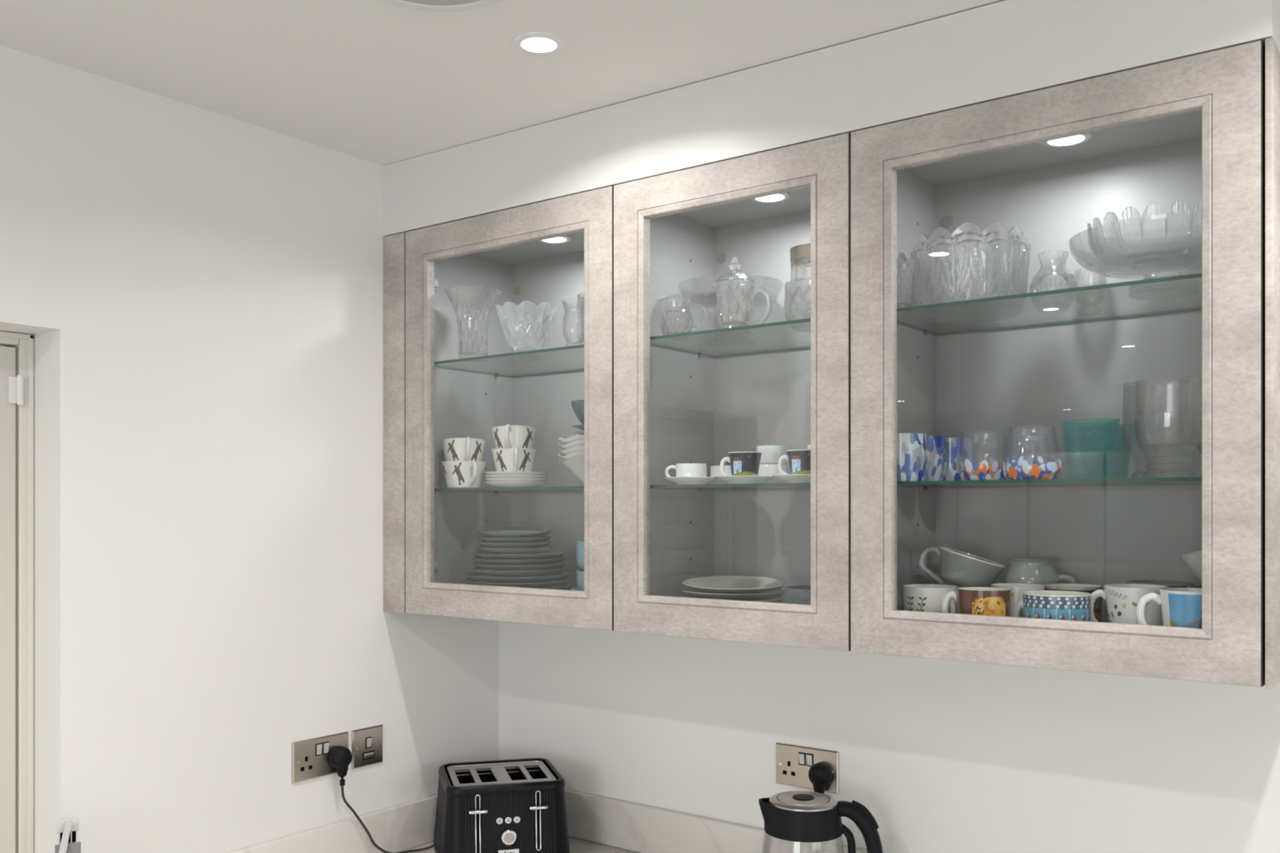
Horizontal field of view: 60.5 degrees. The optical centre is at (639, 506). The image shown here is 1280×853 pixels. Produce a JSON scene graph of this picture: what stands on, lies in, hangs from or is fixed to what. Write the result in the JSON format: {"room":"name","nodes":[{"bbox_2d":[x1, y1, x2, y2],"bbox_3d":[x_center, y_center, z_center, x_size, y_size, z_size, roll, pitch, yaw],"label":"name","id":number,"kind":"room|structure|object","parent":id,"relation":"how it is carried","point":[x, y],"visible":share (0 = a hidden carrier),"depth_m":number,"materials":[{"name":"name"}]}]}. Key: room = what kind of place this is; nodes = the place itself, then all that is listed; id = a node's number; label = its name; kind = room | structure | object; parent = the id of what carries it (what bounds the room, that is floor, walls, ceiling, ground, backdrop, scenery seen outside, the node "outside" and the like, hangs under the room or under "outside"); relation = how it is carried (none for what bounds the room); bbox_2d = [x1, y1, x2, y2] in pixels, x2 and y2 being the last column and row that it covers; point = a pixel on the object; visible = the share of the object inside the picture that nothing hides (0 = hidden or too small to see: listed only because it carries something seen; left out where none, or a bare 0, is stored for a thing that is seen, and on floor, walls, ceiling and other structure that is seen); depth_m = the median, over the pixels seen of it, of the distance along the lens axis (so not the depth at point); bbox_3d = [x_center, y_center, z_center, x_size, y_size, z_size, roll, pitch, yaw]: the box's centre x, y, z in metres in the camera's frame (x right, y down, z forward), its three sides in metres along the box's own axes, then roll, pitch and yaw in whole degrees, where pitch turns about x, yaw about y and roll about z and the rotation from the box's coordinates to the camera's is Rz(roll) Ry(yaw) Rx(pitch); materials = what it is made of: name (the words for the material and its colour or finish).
{"room":"kitchen","nodes":[
{"label":"kitchen","id":0,"kind":"room"},
{"bbox_2d":[0,44,499,852],"bbox_3d":[-1.386,0.440,1.632,0.200,2.520,3.142,0,0,37],"label":"wall","id":1,"kind":"structure","parent":0,"point":[199,292],"depth_m":2.15,"materials":[{"name":"white paint"}]},
{"bbox_2d":[0,330,34,852],"bbox_3d":[-1.404,0.693,1.655,0.068,2.013,0.915,0,0,37],"label":"door","id":2,"kind":"structure","parent":1,"relation":"in","point":[16,349],"depth_m":1.99,"materials":[{"name":"white paint"}]},
{"bbox_2d":[291,731,348,783],"bbox_3d":[-0.691,0.543,2.381,0.010,0.086,0.146,0,0,37],"label":"wall socket","id":3,"kind":"object","parent":1,"relation":"attached to","point":[309,757],"visible":0.78,"depth_m":2.37,"materials":[{"name":"silver metal"}]},
{"bbox_2d":[351,724,382,769],"bbox_3d":[-0.615,0.543,2.482,0.010,0.086,0.086,0,0,37],"label":"switch","id":4,"kind":"object","parent":1,"relation":"attached to","point":[366,744],"visible":1,"depth_m":2.48,"materials":[{"name":"silver metal"}]},
{"bbox_2d":[0,0,1004,165],"bbox_3d":[-1.952,-0.822,-1.347,7.300,0.177,8.900,0,0,37],"label":"ceiling","id":5,"kind":"structure","parent":0,"point":[382,82],"depth_m":1.87,"materials":[{"name":"white paint"}]},
{"bbox_2d":[382,0,502,11],"bbox_3d":[-0.302,-0.773,1.582,0.261,0.007,0.261,0,0,37],"label":"ceiling speaker","id":6,"kind":"object","parent":5,"relation":"attached to","point":[426,5],"visible":1,"depth_m":1.69,"materials":[{"name":"white plastic"}]},
{"bbox_2d":[404,0,479,5],"bbox_3d":[-0.302,-0.774,1.582,0.216,0.005,0.216,0,0,37],"label":"grille","id":7,"kind":"object","parent":6,"relation":"attached to","point":[406,2],"depth_m":1.68,"materials":[{"name":"grey"}]},
{"bbox_2d":[512,31,564,54],"bbox_3d":[-0.169,-0.775,1.838,0.088,0.004,0.088,0,0,37],"label":"recessed light","id":8,"kind":"object","parent":5,"relation":"in","point":[531,42],"visible":1,"depth_m":1.83,"materials":[{"name":"white plastic"}]},
{"bbox_2d":[499,621,1279,852],"bbox_3d":[1.547,0.440,1.465,5.089,2.520,0.120,0,0,37],"label":"wall","id":9,"kind":"structure","parent":0,"point":[944,756],"depth_m":2.15,"materials":[{"name":"white paint"}]},
{"bbox_2d":[383,186,613,631],"bbox_3d":[-0.208,-0.190,2.472,0.673,0.860,0.380,0,0,37],"label":"upper cabinet","id":10,"kind":"object","parent":9,"relation":"attached to","point":[553,251],"depth_m":2.49,"materials":[{"name":"grey laminate"}]},
{"bbox_2d":[440,460,486,488],"bbox_3d":[-0.404,-0.073,2.507,0.104,0.062,0.113,0,0,11],"label":"cup","id":11,"kind":"object","parent":10,"relation":"on","point":[457,474],"visible":0.98,"depth_m":2.47,"materials":[{"name":"white"}]},
{"bbox_2d":[440,436,486,461],"bbox_3d":[-0.399,-0.122,2.515,0.115,0.072,0.104,0,0,34],"label":"cup","id":12,"kind":"object","parent":11,"relation":"on","point":[460,449],"visible":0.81,"depth_m":2.48,"materials":[{"name":"white"}]},
{"bbox_2d":[444,285,502,359],"bbox_3d":[-0.374,-0.405,2.456,0.129,0.154,0.129,0,0,-15],"label":"glass vase","id":13,"kind":"object","parent":10,"relation":"on","point":[473,306],"visible":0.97,"depth_m":2.42,"materials":[{"name":"clear glass"}]},
{"bbox_2d":[434,485,584,492],"bbox_3d":[-0.182,-0.039,2.445,0.561,0.006,0.288,0,0,37],"label":"glass shelf","id":14,"kind":"object","parent":10,"relation":"attached to","point":[437,488],"depth_m":2.41,"materials":[{"name":"teal"}]},
{"bbox_2d":[434,344,584,377],"bbox_3d":[-0.182,-0.324,2.445,0.561,0.006,0.288,0,0,37],"label":"glass shelf","id":15,"kind":"object","parent":10,"relation":"attached to","point":[491,366],"depth_m":2.52,"materials":[{"name":"teal"}]},
{"bbox_2d":[484,480,546,487],"bbox_3d":[-0.282,-0.050,2.493,0.142,0.014,0.142,0,0,-6],"label":"saucer","id":16,"kind":"object","parent":10,"relation":"on","point":[495,483],"visible":0.84,"depth_m":2.44,"materials":[{"name":"white"}]},
{"bbox_2d":[484,477,546,481],"bbox_3d":[-0.282,-0.057,2.493,0.142,0.014,0.142,0,0,-6],"label":"saucer","id":17,"kind":"object","parent":16,"relation":"on","point":[494,478],"visible":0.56,"depth_m":2.43,"materials":[{"name":"white"}]},
{"bbox_2d":[484,474,546,478],"bbox_3d":[-0.282,-0.064,2.493,0.142,0.014,0.142,0,0,-6],"label":"saucer","id":18,"kind":"object","parent":17,"relation":"on","point":[495,475],"visible":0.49,"depth_m":2.43,"materials":[{"name":"white"}]},
{"bbox_2d":[484,471,546,475],"bbox_3d":[-0.282,-0.071,2.493,0.142,0.014,0.142,0,0,-6],"label":"saucer","id":19,"kind":"object","parent":18,"relation":"on","point":[495,472],"visible":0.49,"depth_m":2.43,"materials":[{"name":"white"}]},
{"bbox_2d":[491,447,537,471],"bbox_3d":[-0.288,-0.102,2.492,0.104,0.062,0.113,0,0,30],"label":"cup","id":20,"kind":"object","parent":19,"relation":"on","point":[516,459],"visible":0.85,"depth_m":2.46,"materials":[{"name":"white"}]},
{"bbox_2d":[491,423,537,448],"bbox_3d":[-0.291,-0.149,2.498,0.104,0.072,0.115,0,0,44],"label":"cup","id":21,"kind":"object","parent":20,"relation":"on","point":[508,436],"visible":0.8,"depth_m":2.46,"materials":[{"name":"white"}]},
{"bbox_2d":[495,300,558,358],"bbox_3d":[-0.251,-0.386,2.435,0.142,0.116,0.138,0,0,-24],"label":"scalloped bowl","id":22,"kind":"object","parent":10,"relation":"on","point":[526,326],"visible":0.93,"depth_m":2.39,"materials":[{"name":"clear glass"}]},
{"bbox_2d":[539,234,571,243],"bbox_3d":[-0.191,-0.597,2.433,0.077,0.010,0.077,0,0,32],"label":"light","id":23,"kind":"object","parent":10,"relation":"attached to","point":[562,239],"depth_m":2.43,"materials":[{"name":"white"}]},
{"bbox_2d":[558,456,584,484],"bbox_3d":[-0.097,-0.073,2.353,0.150,0.062,0.150,0,0,-22],"label":"square bowl","id":24,"kind":"object","parent":10,"relation":"on","point":[575,465],"visible":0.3,"depth_m":2.31,"materials":[{"name":"white"}]},
{"bbox_3d":[-0.280,0.213,2.511,0.246,0.018,0.246,0,0,-6],"label":"dinner plate","id":25,"kind":"object","parent":10,"relation":"in","visible":0},
{"bbox_3d":[-0.280,0.200,2.511,0.246,0.017,0.246,0,0,-6],"label":"dinner plate","id":26,"kind":"object","parent":25,"relation":"on","visible":0},
{"bbox_2d":[543,583,571,589],"bbox_3d":[-0.280,0.187,2.511,0.246,0.018,0.246,0,0,-6],"label":"dinner plate","id":27,"kind":"object","parent":26,"relation":"on","point":[563,586],"visible":0.14,"depth_m":2.49,"materials":[{"name":"grey ceramic"}]},
{"bbox_2d":[463,577,571,588],"bbox_3d":[-0.280,0.175,2.511,0.246,0.018,0.246,0,0,-6],"label":"dinner plate","id":28,"kind":"object","parent":27,"relation":"on","point":[470,581],"visible":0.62,"depth_m":2.42,"materials":[{"name":"grey ceramic"}]},
{"bbox_2d":[462,572,571,582],"bbox_3d":[-0.280,0.162,2.511,0.246,0.018,0.246,0,0,-6],"label":"dinner plate","id":29,"kind":"object","parent":28,"relation":"on","point":[474,575],"visible":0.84,"depth_m":2.43,"materials":[{"name":"grey ceramic"}]},
{"bbox_2d":[471,566,567,577],"bbox_3d":[-0.275,0.148,2.511,0.217,0.018,0.217,0,0,-6],"label":"plate","id":30,"kind":"object","parent":29,"relation":"on","point":[539,573],"visible":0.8,"depth_m":2.43,"materials":[{"name":"grey ceramic"}]},
{"bbox_2d":[471,561,567,570],"bbox_3d":[-0.275,0.137,2.511,0.217,0.018,0.217,0,0,-6],"label":"plate","id":31,"kind":"object","parent":30,"relation":"on","point":[493,567],"visible":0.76,"depth_m":2.43,"materials":[{"name":"grey ceramic"}]},
{"bbox_2d":[471,556,567,564],"bbox_3d":[-0.275,0.125,2.511,0.217,0.018,0.217,0,0,-6],"label":"plate","id":32,"kind":"object","parent":31,"relation":"on","point":[491,562],"visible":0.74,"depth_m":2.43,"materials":[{"name":"grey ceramic"}]},
{"bbox_2d":[471,551,567,559],"bbox_3d":[-0.275,0.113,2.511,0.217,0.018,0.217,0,0,-6],"label":"plate","id":33,"kind":"object","parent":32,"relation":"on","point":[547,554],"visible":0.77,"depth_m":2.43,"materials":[{"name":"grey ceramic"}]},
{"bbox_2d":[478,546,551,554],"bbox_3d":[-0.285,0.100,2.507,0.168,0.018,0.168,0,0,-7],"label":"plate","id":34,"kind":"object","parent":33,"relation":"on","point":[491,550],"visible":0.84,"depth_m":2.44,"materials":[{"name":"grey ceramic"}]},
{"bbox_2d":[478,541,551,548],"bbox_3d":[-0.285,0.088,2.507,0.168,0.018,0.168,0,0,-7],"label":"plate","id":35,"kind":"object","parent":34,"relation":"on","point":[502,545],"visible":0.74,"depth_m":2.44,"materials":[{"name":"grey ceramic"}]},
{"bbox_2d":[478,535,551,542],"bbox_3d":[-0.285,0.076,2.507,0.168,0.018,0.168,0,0,-7],"label":"plate","id":36,"kind":"object","parent":35,"relation":"on","point":[487,539],"visible":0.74,"depth_m":2.44,"materials":[{"name":"grey ceramic"}]},
{"bbox_2d":[478,526,551,537],"bbox_3d":[-0.285,0.060,2.506,0.168,0.027,0.168,0,0,-20],"label":"plate","id":37,"kind":"object","parent":36,"relation":"on","point":[504,531],"visible":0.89,"depth_m":2.54,"materials":[{"name":"grey ceramic"}]},
{"bbox_2d":[613,133,849,651],"bbox_3d":[0.261,-0.190,2.119,0.499,0.860,0.380,0,0,37],"label":"upper cabinet","id":38,"kind":"object","parent":9,"relation":"attached to","point":[689,401],"visible":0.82,"depth_m":2.11,"materials":[{"name":"grey laminate"}]},
{"bbox_2d":[657,297,707,340],"bbox_3d":[0.079,-0.366,2.134,0.088,0.076,0.065,0,0,30],"label":"jug","id":39,"kind":"object","parent":38,"relation":"on","point":[676,317],"visible":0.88,"depth_m":2.12,"materials":[{"name":"clear glass"}]},
{"bbox_2d":[663,476,717,484],"bbox_3d":[0.100,-0.050,2.134,0.108,0.015,0.108,0,0,3],"label":"saucer","id":40,"kind":"object","parent":38,"relation":"on","point":[677,480],"visible":0.82,"depth_m":2.10,"materials":[{"name":"white"}]},
{"bbox_2d":[664,463,706,476],"bbox_3d":[0.094,-0.065,2.130,0.072,0.036,0.060,0,0,-32],"label":"cup","id":41,"kind":"object","parent":40,"relation":"on","point":[682,469],"visible":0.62,"depth_m":2.11,"materials":[{"name":"white"}]},
{"bbox_2d":[649,482,810,489],"bbox_3d":[0.257,-0.039,2.114,0.462,0.006,0.288,0,0,37],"label":"glass shelf","id":42,"kind":"object","parent":38,"relation":"attached to","point":[653,486],"depth_m":2.07,"materials":[{"name":"teal"}]},
{"bbox_2d":[649,318,810,357],"bbox_3d":[0.257,-0.324,2.114,0.462,0.006,0.288,0,0,37],"label":"glass shelf","id":43,"kind":"object","parent":38,"relation":"attached to","point":[798,348],"depth_m":2.26,"materials":[{"name":"teal"}]},
{"bbox_2d":[677,276,783,344],"bbox_3d":[0.182,-0.387,2.210,0.213,0.118,0.213,0,0,5],"label":"cake stand","id":44,"kind":"object","parent":38,"relation":"on","point":[760,303],"visible":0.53,"depth_m":2.21,"materials":[{"name":"clear glass"}]},
{"bbox_2d":[709,256,773,334],"bbox_3d":[0.187,-0.399,2.068,0.104,0.143,0.076,0,0,-26],"label":"jug","id":45,"kind":"object","parent":38,"relation":"on","point":[735,290],"visible":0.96,"depth_m":2.04,"materials":[{"name":"clear glass"}]},
{"bbox_2d":[714,475,773,484],"bbox_3d":[0.197,-0.050,2.064,0.115,0.015,0.115,0,0,5],"label":"saucer","id":46,"kind":"object","parent":38,"relation":"on","point":[728,479],"visible":0.8,"depth_m":2.03,"materials":[{"name":"white"}]},
{"bbox_2d":[720,451,762,475],"bbox_3d":[0.196,-0.075,2.064,0.066,0.055,0.066,0,0,-40],"label":"cup","id":47,"kind":"object","parent":46,"relation":"on","point":[741,463],"visible":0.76,"depth_m":2.04,"materials":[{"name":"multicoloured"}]},
{"bbox_2d":[751,191,790,203],"bbox_3d":[0.249,-0.597,2.103,0.077,0.010,0.077,0,0,41],"label":"light","id":48,"kind":"object","parent":38,"relation":"attached to","point":[780,197],"depth_m":2.10,"materials":[{"name":"white"}]},
{"bbox_2d":[763,477,786,483],"bbox_3d":[0.260,-0.050,2.173,0.108,0.015,0.108,0,0,7],"label":"saucer","id":49,"kind":"object","parent":38,"relation":"on","point":[775,480],"visible":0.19,"depth_m":2.13,"materials":[{"name":"white"}]},
{"bbox_2d":[758,464,786,475],"bbox_3d":[0.260,-0.065,2.173,0.060,0.036,0.060,0,0,7],"label":"cup","id":50,"kind":"object","parent":49,"relation":"on","point":[764,469],"visible":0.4,"depth_m":2.15,"materials":[{"name":"white"}]},
{"bbox_2d":[755,445,786,464],"bbox_3d":[0.260,-0.102,2.173,0.060,0.036,0.060,0,0,7],"label":"cup","id":51,"kind":"object","parent":50,"relation":"on","point":[771,455],"visible":0.78,"depth_m":2.15,"materials":[{"name":"white"}]},
{"bbox_2d":[772,474,810,483],"bbox_3d":[0.297,-0.050,1.989,0.115,0.015,0.115,0,0,9],"label":"saucer","id":52,"kind":"object","parent":38,"relation":"on","point":[788,478],"visible":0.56,"depth_m":1.95,"materials":[{"name":"white"}]},
{"bbox_2d":[777,449,810,475],"bbox_3d":[0.296,-0.075,1.989,0.066,0.055,0.066,0,0,-37],"label":"cup","id":53,"kind":"object","parent":52,"relation":"on","point":[799,460],"visible":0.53,"depth_m":1.97,"materials":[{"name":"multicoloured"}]},
{"bbox_2d":[783,278,810,332],"bbox_3d":[0.324,-0.370,2.024,0.116,0.084,0.116,0,0,-42],"label":"glass vase","id":54,"kind":"object","parent":38,"relation":"on","point":[797,306],"visible":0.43,"depth_m":1.99,"materials":[{"name":"clear glass"}]},
{"bbox_2d":[790,243,810,280],"bbox_3d":[0.324,-0.406,2.024,0.093,0.139,0.093,0,0,12],"label":"jar","id":55,"kind":"object","parent":54,"relation":"in","point":[800,255],"visible":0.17,"depth_m":1.99,"materials":[{"name":"clear glass"}]},
{"bbox_2d":[784,597,810,604],"bbox_3d":[0.328,0.195,2.005,0.128,0.054,0.128,0,0,9],"label":"speckled bowl","id":56,"kind":"object","parent":38,"relation":"on","point":[786,601],"visible":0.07,"depth_m":1.96,"materials":[{"name":"blue ceramic"}]},
{"bbox_2d":[784,585,810,601],"bbox_3d":[0.328,0.175,2.005,0.128,0.054,0.128,0,0,9],"label":"speckled bowl","id":57,"kind":"object","parent":56,"relation":"on","point":[797,593],"visible":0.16,"depth_m":1.97,"materials":[{"name":"blue ceramic"}]},
{"bbox_3d":[0.185,0.212,2.157,0.203,0.019,0.203,0,0,5],"label":"plate","id":58,"kind":"object","parent":38,"relation":"in","visible":0},
{"bbox_3d":[0.185,0.199,2.157,0.203,0.019,0.203,0,0,5],"label":"plate","id":59,"kind":"object","parent":58,"relation":"on","visible":0},
{"bbox_2d":[683,595,785,602],"bbox_3d":[0.185,0.186,2.157,0.203,0.019,0.203,0,0,5],"label":"plate","id":60,"kind":"object","parent":59,"relation":"on","point":[779,598],"visible":0.14,"depth_m":2.13,"materials":[{"name":"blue ceramic"}]},
{"bbox_2d":[682,588,784,600],"bbox_3d":[0.185,0.173,2.157,0.203,0.019,0.203,0,0,5],"label":"plate","id":61,"kind":"object","parent":60,"relation":"on","point":[757,597],"visible":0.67,"depth_m":2.08,"materials":[{"name":"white ceramic"}]},
{"bbox_2d":[682,575,786,594],"bbox_3d":[0.185,0.156,2.156,0.203,0.029,0.203,0,0,42],"label":"plate","id":62,"kind":"object","parent":61,"relation":"on","point":[723,584],"visible":0.94,"depth_m":2.19,"materials":[{"name":"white ceramic"}]},
{"bbox_2d":[776,742,839,793],"bbox_3d":[0.346,0.544,2.287,0.146,0.086,0.010,0,0,37],"label":"wall socket","id":63,"kind":"object","parent":9,"relation":"attached to","point":[793,762],"visible":0.77,"depth_m":2.29,"materials":[{"name":"silver metal"}]},
{"bbox_2d":[849,37,1279,688],"bbox_3d":[0.706,-0.190,1.784,0.612,0.862,0.380,0,0,37],"label":"upper cabinet","id":64,"kind":"object","parent":9,"relation":"attached to","point":[1047,162],"depth_m":1.80,"materials":[{"name":"grey laminate"}]},
{"bbox_2d":[382,0,1279,236],"bbox_3d":[0.236,-0.703,2.139,1.784,0.161,0.380,0,0,37],"label":"bulkhead","id":65,"kind":"object","parent":64,"relation":"on","point":[1006,48],"depth_m":1.85,"materials":[{"name":"white paint"}]},
{"bbox_2d":[896,257,915,314],"bbox_3d":[0.436,-0.371,1.846,0.052,0.086,0.052,0,0,-43],"label":"tumbler","id":66,"kind":"object","parent":64,"relation":"on","point":[904,270],"visible":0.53,"depth_m":1.82,"materials":[{"name":"clear glass"}]},
{"bbox_2d":[896,433,926,481],"bbox_3d":[0.442,-0.082,1.847,0.078,0.079,0.078,0,0,-20],"label":"tumbler","id":67,"kind":"object","parent":64,"relation":"on","point":[911,448],"visible":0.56,"depth_m":1.81,"materials":[{"name":"multicoloured glass"}]},
{"bbox_2d":[902,584,958,613],"bbox_3d":[0.488,0.178,1.846,0.091,0.088,0.104,0,0,15],"label":"mug","id":68,"kind":"object","parent":64,"relation":"in","point":[919,597],"visible":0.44,"depth_m":1.81,"materials":[{"name":"white"}]},
{"bbox_2d":[923,435,945,480],"bbox_3d":[0.492,-0.082,1.913,0.078,0.079,0.078,0,0,-13],"label":"tumbler","id":69,"kind":"object","parent":64,"relation":"on","point":[935,445],"visible":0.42,"depth_m":1.88,"materials":[{"name":"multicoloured glass"}]},
{"bbox_2d":[942,437,974,480],"bbox_3d":[0.558,-0.082,1.964,0.078,0.079,0.078,0,0,-10],"label":"tumbler","id":70,"kind":"object","parent":64,"relation":"on","point":[951,473],"visible":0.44,"depth_m":1.93,"materials":[{"name":"multicoloured glass"}]},
{"bbox_2d":[910,235,1031,323],"bbox_3d":[0.566,-0.385,1.884,0.199,0.115,0.199,0,0,17],"label":"scalloped bowl","id":71,"kind":"object","parent":64,"relation":"on","point":[971,267],"visible":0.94,"depth_m":1.81,"materials":[{"name":"clear glass"}]},
{"bbox_2d":[917,222,1022,246],"bbox_3d":[0.566,-0.401,1.884,0.173,0.132,0.173,0,0,-10],"label":"scalloped bowl","id":72,"kind":"object","parent":71,"relation":"in","point":[995,228],"visible":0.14,"depth_m":1.81,"materials":[{"name":"clear glass"}]},
{"bbox_2d":[941,586,1011,616],"bbox_3d":[0.548,0.177,1.765,0.084,0.090,0.094,0,0,-27],"label":"mug","id":73,"kind":"object","parent":64,"relation":"in","point":[988,601],"visible":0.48,"depth_m":1.73,"materials":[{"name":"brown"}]},
{"bbox_2d":[958,431,1009,480],"bbox_3d":[0.557,-0.081,1.779,0.079,0.078,0.079,0,0,17],"label":"tumbler","id":74,"kind":"object","parent":64,"relation":"on","point":[968,470],"visible":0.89,"depth_m":1.75,"materials":[{"name":"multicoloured glass"}]},
{"bbox_2d":[991,582,1044,617],"bbox_3d":[0.623,0.175,1.809,0.085,0.093,0.085,0,0,32],"label":"mug","id":75,"kind":"object","parent":64,"relation":"in","point":[1017,588],"visible":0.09,"depth_m":1.77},
{"bbox_2d":[1002,425,1062,479],"bbox_3d":[0.611,-0.083,1.711,0.087,0.082,0.087,0,0,-23],"label":"tumbler","id":76,"kind":"object","parent":64,"relation":"on","point":[1028,468],"visible":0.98,"depth_m":1.68,"materials":[{"name":"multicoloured glass"}]},
{"bbox_2d":[896,476,1201,487],"bbox_3d":[0.697,-0.039,1.784,0.562,0.006,0.288,0,0,37],"label":"glass shelf","id":77,"kind":"object","parent":64,"relation":"attached to","point":[1062,482],"depth_m":1.76,"materials":[{"name":"teal"}]},
{"bbox_2d":[896,273,1201,336],"bbox_3d":[0.697,-0.324,1.784,0.562,0.006,0.288,0,0,37],"label":"glass shelf","id":78,"kind":"object","parent":64,"relation":"attached to","point":[1183,310],"depth_m":1.90,"materials":[{"name":"teal"}]},
{"bbox_2d":[1012,590,1090,621],"bbox_3d":[0.647,0.178,1.707,0.099,0.088,0.101,0,0,-5],"label":"mug","id":79,"kind":"object","parent":64,"relation":"in","point":[1042,604],"visible":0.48,"depth_m":1.67,"materials":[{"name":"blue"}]},
{"bbox_2d":[1029,249,1077,313],"bbox_3d":[0.693,-0.376,1.841,0.075,0.097,0.074,0,0,21],"label":"vase","id":80,"kind":"object","parent":64,"relation":"on","point":[1053,273],"visible":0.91,"depth_m":1.82,"materials":[{"name":"clear glass"}]},
{"bbox_2d":[1040,132,1092,147],"bbox_3d":[0.688,-0.597,1.772,0.077,0.010,0.077,0,0,41],"label":"light","id":81,"kind":"object","parent":64,"relation":"attached to","point":[1080,139],"depth_m":1.78,"materials":[{"name":"white"}]},
{"bbox_2d":[1044,583,1102,622],"bbox_3d":[0.709,0.175,1.796,0.089,0.093,0.089,0,0,29],"label":"mug","id":82,"kind":"object","parent":64,"relation":"in","point":[1098,605],"visible":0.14,"depth_m":1.76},
{"bbox_2d":[1089,583,1168,625],"bbox_3d":[0.742,0.171,1.672,0.116,0.102,0.091,0,0,24],"label":"mug","id":83,"kind":"object","parent":64,"relation":"in","point":[1122,600],"visible":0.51,"depth_m":1.64,"materials":[{"name":"white"}]},
{"bbox_2d":[1068,219,1201,297],"bbox_3d":[0.804,-0.373,1.688,0.270,0.091,0.270,0,0,25],"label":"footed bowl","id":84,"kind":"object","parent":64,"relation":"on","point":[1196,264],"visible":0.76,"depth_m":1.72,"materials":[{"name":"clear glass"}]},
{"bbox_2d":[1087,200,1201,269],"bbox_3d":[0.804,-0.408,1.688,0.218,0.069,0.218,0,0,14],"label":"bowl","id":85,"kind":"object","parent":84,"relation":"in","point":[1166,259],"visible":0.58,"depth_m":1.68,"materials":[{"name":"clear glass"}]},
{"bbox_2d":[1122,379,1192,477],"bbox_3d":[0.805,-0.117,1.709,0.099,0.151,0.099,0,0,-6],"label":"glass goblet","id":86,"kind":"object","parent":64,"relation":"on","point":[1152,380],"visible":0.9,"depth_m":1.71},
{"bbox_2d":[1125,579,1194,587],"bbox_3d":[0.834,0.171,1.760,0.099,0.101,0.099,0,0,30],"label":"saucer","id":87,"kind":"object","parent":64,"relation":"in","point":[1171,584],"visible":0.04,"depth_m":1.77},
{"bbox_2d":[1133,377,1201,476],"bbox_3d":[0.775,-0.113,1.609,0.094,0.143,0.094,0,0,-5],"label":"glass goblet","id":88,"kind":"object","parent":64,"relation":"on","point":[1135,382],"visible":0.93,"depth_m":1.62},
{"bbox_2d":[1135,587,1201,627],"bbox_3d":[0.784,0.170,1.577,0.084,0.103,0.103,0,0,-29],"label":"mug","id":89,"kind":"object","parent":64,"relation":"in","point":[1180,606],"visible":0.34,"depth_m":1.55,"materials":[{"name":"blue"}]},
{"bbox_2d":[1186,585,1201,588],"bbox_3d":[0.878,0.172,1.667,0.085,0.099,0.085,0,0,28],"label":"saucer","id":90,"kind":"object","parent":64,"relation":"in","point":[1195,586],"visible":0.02,"depth_m":1.70,"materials":[{"name":"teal ceramic"}]},
{"bbox_2d":[1178,550,1201,584],"bbox_3d":[0.870,0.090,1.673,0.089,0.072,0.092,0,0,27],"label":"bowl","id":91,"kind":"object","parent":90,"relation":"on","point":[1193,561],"visible":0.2,"depth_m":1.66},
{"bbox_3d":[0.570,0.183,1.930,0.094,0.077,0.094,0,0,16],"label":"mug","id":92,"kind":"object","parent":64,"relation":"in","visible":0},
{"bbox_2d":[918,546,1005,586],"bbox_3d":[0.576,0.108,1.926,0.115,0.078,0.129,0,0,-35],"label":"mug","id":93,"kind":"object","parent":92,"relation":"on","point":[956,566],"visible":0.91,"depth_m":1.89,"materials":[{"name":"grey"}]},
{"bbox_3d":[0.678,0.183,1.908,0.084,0.078,0.084,0,0,20],"label":"mug","id":94,"kind":"object","parent":64,"relation":"in","visible":0},
{"bbox_2d":[1004,559,1076,585],"bbox_3d":[0.677,0.122,1.882,0.089,0.061,0.104,0,0,-34],"label":"mug","id":95,"kind":"object","parent":94,"relation":"on","point":[1038,571],"visible":0.73,"depth_m":1.86,"materials":[{"name":"grey"}]},
{"bbox_3d":[-1.952,1.750,-1.347,7.300,0.100,8.900,0,0,37],"label":"floor","id":96,"kind":"structure","parent":0,"visible":0},
{"bbox_3d":[-0.656,1.264,1.951,0.579,0.871,0.450,0,0,37],"label":"base cabinet","id":97,"kind":"object","parent":96,"relation":"on","visible":0},
{"bbox_2d":[399,835,639,852],"bbox_3d":[1.124,0.813,0.985,4.588,0.030,1.156,0,0,37],"label":"countertop","id":98,"kind":"structure","parent":97,"relation":"on","point":[576,845],"depth_m":2.56,"materials":[{"name":"stone"}]},
{"bbox_2d":[54,817,80,852],"bbox_3d":[-1.008,0.671,1.899,0.072,0.254,0.018,0,0,-29],"label":"utensil holder","id":99,"kind":"object","parent":98,"relation":"on","point":[68,829],"visible":1,"depth_m":1.91,"materials":[{"name":"ceramic"}]},
{"bbox_2d":[226,794,437,852],"bbox_3d":[-0.686,0.746,2.379,0.020,0.104,1.103,0,0,37],"label":"upstand","id":100,"kind":"object","parent":98,"relation":"on","point":[410,824],"visible":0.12,"depth_m":2.47,"materials":[{"name":"stone"}]},
{"bbox_2d":[328,746,569,852],"bbox_3d":[-0.431,0.661,2.482,0.524,0.272,0.279,0,0,-15],"label":"toaster","id":101,"kind":"object","parent":98,"relation":"on","point":[511,806],"visible":1,"depth_m":2.40,"materials":[{"name":"black metal"}]},
{"bbox_2d":[564,788,867,852],"bbox_3d":[1.473,0.744,1.433,4.568,0.108,0.020,0,0,37],"label":"upstand","id":102,"kind":"object","parent":98,"relation":"on","point":[639,828],"visible":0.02,"depth_m":2.49,"materials":[{"name":"stone"}]},
{"bbox_2d":[758,762,883,852],"bbox_3d":[0.327,0.661,2.139,0.213,0.272,0.222,0,0,-24],"label":"kettle","id":103,"kind":"object","parent":98,"relation":"on","point":[800,816],"visible":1,"depth_m":2.08,"materials":[{"name":"black plastic"}]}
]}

